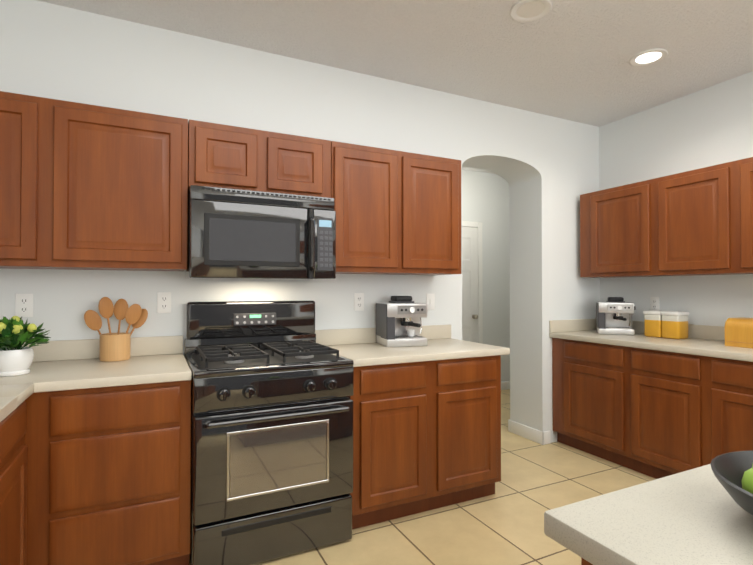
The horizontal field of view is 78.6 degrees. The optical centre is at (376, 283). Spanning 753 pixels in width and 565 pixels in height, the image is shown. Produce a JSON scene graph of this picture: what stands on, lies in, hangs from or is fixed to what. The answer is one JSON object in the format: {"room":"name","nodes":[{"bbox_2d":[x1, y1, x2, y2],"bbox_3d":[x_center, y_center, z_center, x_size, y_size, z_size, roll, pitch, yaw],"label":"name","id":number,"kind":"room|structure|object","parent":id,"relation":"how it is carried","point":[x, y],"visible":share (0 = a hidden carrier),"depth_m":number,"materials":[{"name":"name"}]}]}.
{"room":"kitchen","nodes":[
{"label":"kitchen","id":0,"kind":"room"},
{"bbox_2d":[0,0,599,442],"bbox_3d":[0.345,-0.049,3.504,6.025,2.725,0.380,0,-1,-26],"label":"wall","id":1,"kind":"structure","parent":0,"point":[546,168],"depth_m":2.95,"materials":[{"name":"paint"}]},
{"bbox_2d":[15,294,32,316],"bbox_3d":[-1.738,0.105,2.268,0.072,0.116,0.011,0,-1,-26],"label":"electrical outlet","id":2,"kind":"object","parent":1,"relation":"attached to","point":[23,305],"visible":0.98,"depth_m":2.27,"materials":[{"name":"plastic"}]},
{"bbox_2d":[0,91,47,268],"bbox_3d":[-1.817,-0.455,2.051,0.614,0.754,0.340,0,-1,-26],"label":"upper cabinet","id":3,"kind":"object","parent":1,"relation":"attached to","point":[23,118],"depth_m":2.00,"materials":[{"name":"brown wood"}]},
{"bbox_2d":[48,98,191,270],"bbox_3d":[-1.278,-0.452,2.314,0.587,0.754,0.340,0,-1,-26],"label":"upper cabinet","id":4,"kind":"object","parent":1,"relation":"attached to","point":[87,187],"depth_m":2.16,"materials":[{"name":"brown wood"}]},
{"bbox_2d":[157,292,170,312],"bbox_3d":[-1.175,0.103,2.543,0.072,0.116,0.011,0,-1,-26],"label":"electrical outlet","id":5,"kind":"object","parent":1,"relation":"attached to","point":[163,302],"visible":1,"depth_m":2.54,"materials":[{"name":"plastic"}]},
{"bbox_2d":[192,120,267,191],"bbox_3d":[-0.846,-0.657,2.527,0.365,0.339,0.340,0,-1,-26],"label":"upper cabinet","id":6,"kind":"object","parent":1,"relation":"attached to","point":[223,156],"depth_m":2.38,"materials":[{"name":"brown wood"}]},
{"bbox_2d":[185,185,335,279],"bbox_3d":[-0.643,-0.255,2.556,0.753,0.455,0.457,0,-1,-26],"label":"microwave","id":7,"kind":"object","parent":6,"relation":"attached to","point":[236,234],"visible":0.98,"depth_m":2.37,"materials":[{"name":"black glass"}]},
{"bbox_2d":[268,131,335,202],"bbox_3d":[-0.505,-0.655,2.693,0.394,0.339,0.340,0,-1,-26],"label":"upper cabinet","id":8,"kind":"object","parent":1,"relation":"attached to","point":[297,165],"depth_m":2.55,"materials":[{"name":"brown wood"}]},
{"bbox_2d":[354,293,363,310],"bbox_3d":[-0.115,0.119,3.059,0.072,0.116,0.011,0,-1,-26],"label":"electrical outlet","id":9,"kind":"object","parent":1,"relation":"attached to","point":[358,301],"visible":1,"depth_m":3.06,"materials":[{"name":"plastic"}]},
{"bbox_2d":[334,142,403,274],"bbox_3d":[-0.125,-0.445,2.876,0.443,0.754,0.340,0,-1,-26],"label":"upper cabinet","id":10,"kind":"object","parent":1,"relation":"attached to","point":[369,205],"depth_m":2.73,"materials":[{"name":"brown wood"}]},
{"bbox_2d":[426,294,434,309],"bbox_3d":[0.389,0.127,3.305,0.072,0.116,0.011,0,-1,-26],"label":"outlet","id":11,"kind":"object","parent":1,"relation":"attached to","point":[430,300],"visible":0.94,"depth_m":3.30,"materials":[{"name":"plastic"}]},
{"bbox_2d":[404,152,460,274],"bbox_3d":[0.286,-0.443,3.076,0.471,0.754,0.340,0,-1,-26],"label":"upper cabinet","id":12,"kind":"object","parent":1,"relation":"attached to","point":[432,184],"depth_m":2.93,"materials":[{"name":"brown wood"}]},
{"bbox_2d":[508,420,550,444],"bbox_3d":[0.907,1.264,3.764,0.985,0.105,0.408,0,-1,-26],"label":"baseboard","id":13,"kind":"structure","parent":1,"relation":"attached to","point":[532,434],"depth_m":3.88,"materials":[{"name":"white wood"}]},
{"bbox_2d":[37,0,752,173],"bbox_3d":[1.409,-1.464,1.435,6.300,0.060,8.300,0,-1,-26],"label":"ceiling","id":14,"kind":"structure","parent":0,"point":[567,59],"depth_m":2.68,"materials":[{"name":"white paint"}]},
{"bbox_2d":[510,0,551,21],"bbox_3d":[0.798,-1.419,2.380,0.210,0.008,0.210,0,-1,-26],"label":"smoke detector","id":15,"kind":"object","parent":14,"relation":"in","point":[526,10],"visible":1,"depth_m":2.38,"materials":[{"name":"white plastic"}]},
{"bbox_2d":[629,48,667,65],"bbox_3d":[1.698,-1.414,2.871,0.210,0.008,0.210,0,-1,-26],"label":"recessed light","id":16,"kind":"object","parent":14,"relation":"in","point":[648,57],"visible":1,"depth_m":2.87,"materials":[{"name":"white"}]},
{"bbox_2d":[189,389,655,564],"bbox_3d":[1.409,1.321,1.404,6.300,0.060,8.300,0,-1,-26],"label":"floor","id":17,"kind":"structure","parent":0,"point":[503,524],"depth_m":2.51,"materials":[{"name":"tile"}]},
{"bbox_2d":[0,401,26,564],"bbox_3d":[-1.506,0.853,1.409,0.620,0.876,0.535,0,-1,-26],"label":"base cabinet","id":18,"kind":"object","parent":17,"relation":"on","point":[13,499],"visible":0.88,"depth_m":1.52,"materials":[{"name":"brown wood"}]},
{"bbox_2d":[0,340,67,421],"bbox_3d":[-0.842,0.195,0.095,0.660,0.412,4.697,0,-1,-26],"label":"countertop","id":19,"kind":"structure","parent":18,"relation":"on","point":[14,390],"depth_m":1.78,"materials":[{"name":"stone"}]},
{"bbox_2d":[0,316,50,376],"bbox_3d":[-1.538,0.257,1.942,0.284,0.249,0.317,0,-1,-26],"label":"potted plant","id":20,"kind":"object","parent":19,"relation":"on","point":[15,332],"visible":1,"depth_m":1.91,"materials":[{"name":"green plant"}]},
{"bbox_2d":[24,380,190,564],"bbox_3d":[-1.492,0.860,2.039,1.201,0.875,0.620,0,-1,-26],"label":"base cabinet","id":21,"kind":"object","parent":17,"relation":"on","point":[108,475],"visible":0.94,"depth_m":1.89,"materials":[{"name":"brown wood"}]},
{"bbox_2d":[48,335,191,391],"bbox_3d":[-1.191,0.354,2.180,0.541,0.140,0.641,0,-1,-26],"label":"countertop","id":22,"kind":"structure","parent":21,"relation":"on","point":[60,365],"depth_m":2.17,"materials":[{"name":"stone"}]},
{"bbox_2d":[84,297,147,361],"bbox_3d":[-1.327,0.225,2.347,0.286,0.321,0.138,0,-1,-26],"label":"utensil holder","id":23,"kind":"object","parent":22,"relation":"on","point":[113,347],"visible":1,"depth_m":2.32,"materials":[{"name":"brown wood"}]},
{"bbox_2d":[184,300,353,564],"bbox_3d":[-0.584,0.700,2.422,0.757,1.205,0.730,0,-1,-26],"label":"range","id":24,"kind":"object","parent":17,"relation":"on","point":[271,431],"visible":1,"depth_m":2.17,"materials":[{"name":"black metal"}]},
{"bbox_2d":[351,355,500,529],"bbox_3d":[0.186,0.869,2.857,1.000,0.875,0.620,0,-1,-26],"label":"base cabinet","id":25,"kind":"object","parent":17,"relation":"on","point":[426,435],"visible":0.85,"depth_m":2.56,"materials":[{"name":"brown wood"}]},
{"bbox_2d":[315,325,509,366],"bbox_3d":[0.210,0.362,2.866,1.044,0.140,0.635,0,-1,-26],"label":"countertop","id":26,"kind":"structure","parent":25,"relation":"on","point":[359,345],"depth_m":2.80,"materials":[{"name":"stone"}]},
{"bbox_2d":[376,296,426,346],"bbox_3d":[0.173,0.235,2.974,0.290,0.315,0.298,0,-1,-16],"label":"espresso machine","id":27,"kind":"object","parent":26,"relation":"on","point":[398,322],"visible":1,"depth_m":2.90,"materials":[{"name":"silver metal"}]},
{"bbox_2d":[581,557,592,564],"bbox_3d":[1.555,0.841,0.294,1.835,0.875,1.886,0,-1,-26],"label":"base cabinet","id":28,"kind":"object","parent":17,"relation":"on","point":[584,562],"depth_m":0.72,"materials":[{"name":"brown wood"}]},
{"bbox_2d":[544,464,752,564],"bbox_3d":[1.558,0.384,0.292,1.915,0.040,1.950,0,-1,-26],"label":"countertop","id":29,"kind":"structure","parent":28,"relation":"on","point":[698,516],"depth_m":0.71,"materials":[{"name":"stone"}]},
{"bbox_2d":[710,451,752,514],"bbox_3d":[0.674,0.294,0.663,0.312,0.146,0.312,0,-1,-26],"label":"fruit bowl","id":30,"kind":"object","parent":29,"relation":"on","point":[733,472],"visible":1,"depth_m":0.75,"materials":[{"name":"black ceramic"}]},
{"bbox_2d":[552,338,627,467],"bbox_3d":[1.866,0.878,3.643,0.605,0.876,0.679,0,-1,-26],"label":"base cabinet","id":31,"kind":"object","parent":17,"relation":"on","point":[590,380],"depth_m":3.47,"materials":[{"name":"brown wood"}]},
{"bbox_2d":[549,319,752,361],"bbox_3d":[2.746,0.350,1.826,0.620,0.140,4.727,0,-1,-26],"label":"countertop","id":32,"kind":"structure","parent":31,"relation":"on","point":[705,340],"depth_m":3.27,"materials":[{"name":"stone"}]},
{"bbox_2d":[596,297,634,334],"bbox_3d":[1.930,0.254,3.708,0.270,0.294,0.278,0,-1,22],"label":"espresso machine","id":33,"kind":"object","parent":32,"relation":"on","point":[613,315],"visible":1,"depth_m":3.66,"materials":[{"name":"silver metal"}]},
{"bbox_2d":[643,310,661,337],"bbox_3d":[2.116,0.300,3.468,0.132,0.196,0.132,0,-1,-26],"label":"canister","id":34,"kind":"object","parent":32,"relation":"on","point":[652,323],"visible":0.67,"depth_m":3.43,"materials":[{"name":"yellow plastic"}]},
{"bbox_2d":[661,311,688,338],"bbox_3d":[2.174,0.299,3.349,0.132,0.196,0.132,0,-1,-26],"label":"canister","id":35,"kind":"object","parent":32,"relation":"on","point":[674,324],"visible":1,"depth_m":3.30,"materials":[{"name":"yellow plastic"}]},
{"bbox_2d":[725,317,752,347],"bbox_3d":[2.414,0.303,2.785,0.272,0.175,0.428,0,-1,-26],"label":"bread box","id":36,"kind":"object","parent":32,"relation":"on","point":[738,331],"visible":1,"depth_m":2.85,"materials":[{"name":"yellow wood"}]},
{"bbox_2d":[628,347,707,478],"bbox_3d":[2.126,0.872,3.109,0.605,0.876,0.508,0,-1,-26],"label":"base cabinet","id":37,"kind":"object","parent":17,"relation":"on","point":[656,414],"depth_m":2.96,"materials":[{"name":"brown wood"}]},
{"bbox_2d":[704,356,752,463],"bbox_3d":[2.349,0.867,2.652,0.605,0.876,0.510,0,-1,-26],"label":"base cabinet","id":38,"kind":"object","parent":17,"relation":"on","point":[730,382],"depth_m":2.64,"materials":[{"name":"brown wood"}]},
{"bbox_2d":[462,170,509,381],"bbox_3d":[0.716,-0.027,5.465,3.640,2.725,0.120,0,-1,-26],"label":"wall","id":39,"kind":"structure","parent":0,"point":[486,200],"depth_m":5.77,"materials":[{"name":"paint"}]},
{"bbox_2d":[462,221,482,343],"bbox_3d":[0.898,0.288,5.429,0.930,2.095,0.092,0,-1,-26],"label":"hall door","id":40,"kind":"structure","parent":39,"relation":"in","point":[472,309],"depth_m":5.59,"materials":[{"name":"white wood"}]},
{"bbox_2d":[501,381,509,389],"bbox_3d":[1.788,1.288,5.899,1.080,0.105,0.014,0,-1,-26],"label":"baseboard","id":41,"kind":"structure","parent":39,"relation":"attached to","point":[505,385],"depth_m":5.82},
{"bbox_2d":[599,71,752,326],"bbox_3d":[3.424,-0.073,1.290,0.120,2.725,6.300,0,-1,-26],"label":"wall","id":42,"kind":"structure","parent":0,"point":[708,126],"depth_m":3.44,"materials":[{"name":"paint"}]},
{"bbox_2d":[580,179,655,277],"bbox_3d":[2.004,-0.409,3.676,0.340,0.700,0.646,0,-1,-26],"label":"upper cabinet","id":43,"kind":"object","parent":42,"relation":"attached to","point":[616,222],"depth_m":3.57,"materials":[{"name":"brown wood"}]},
{"bbox_2d":[650,297,658,309],"bbox_3d":[2.203,0.161,3.640,0.011,0.116,0.072,0,-1,-26],"label":"electrical outlet","id":44,"kind":"object","parent":42,"relation":"attached to","point":[654,303],"visible":0.85,"depth_m":3.64,"materials":[{"name":"plastic"}]},
{"bbox_2d":[652,161,735,275],"bbox_3d":[2.258,-0.415,3.155,0.340,0.700,0.513,0,-1,-26],"label":"upper cabinet","id":45,"kind":"object","parent":42,"relation":"attached to","point":[694,222],"depth_m":3.05,"materials":[{"name":"brown wood"}]},
{"bbox_2d":[736,157,752,273],"bbox_3d":[2.482,-0.420,2.695,0.340,0.700,0.510,0,-1,-26],"label":"upper cabinet","id":46,"kind":"object","parent":42,"relation":"attached to","point":[744,167],"depth_m":2.80,"materials":[{"name":"brown wood"}]}
]}

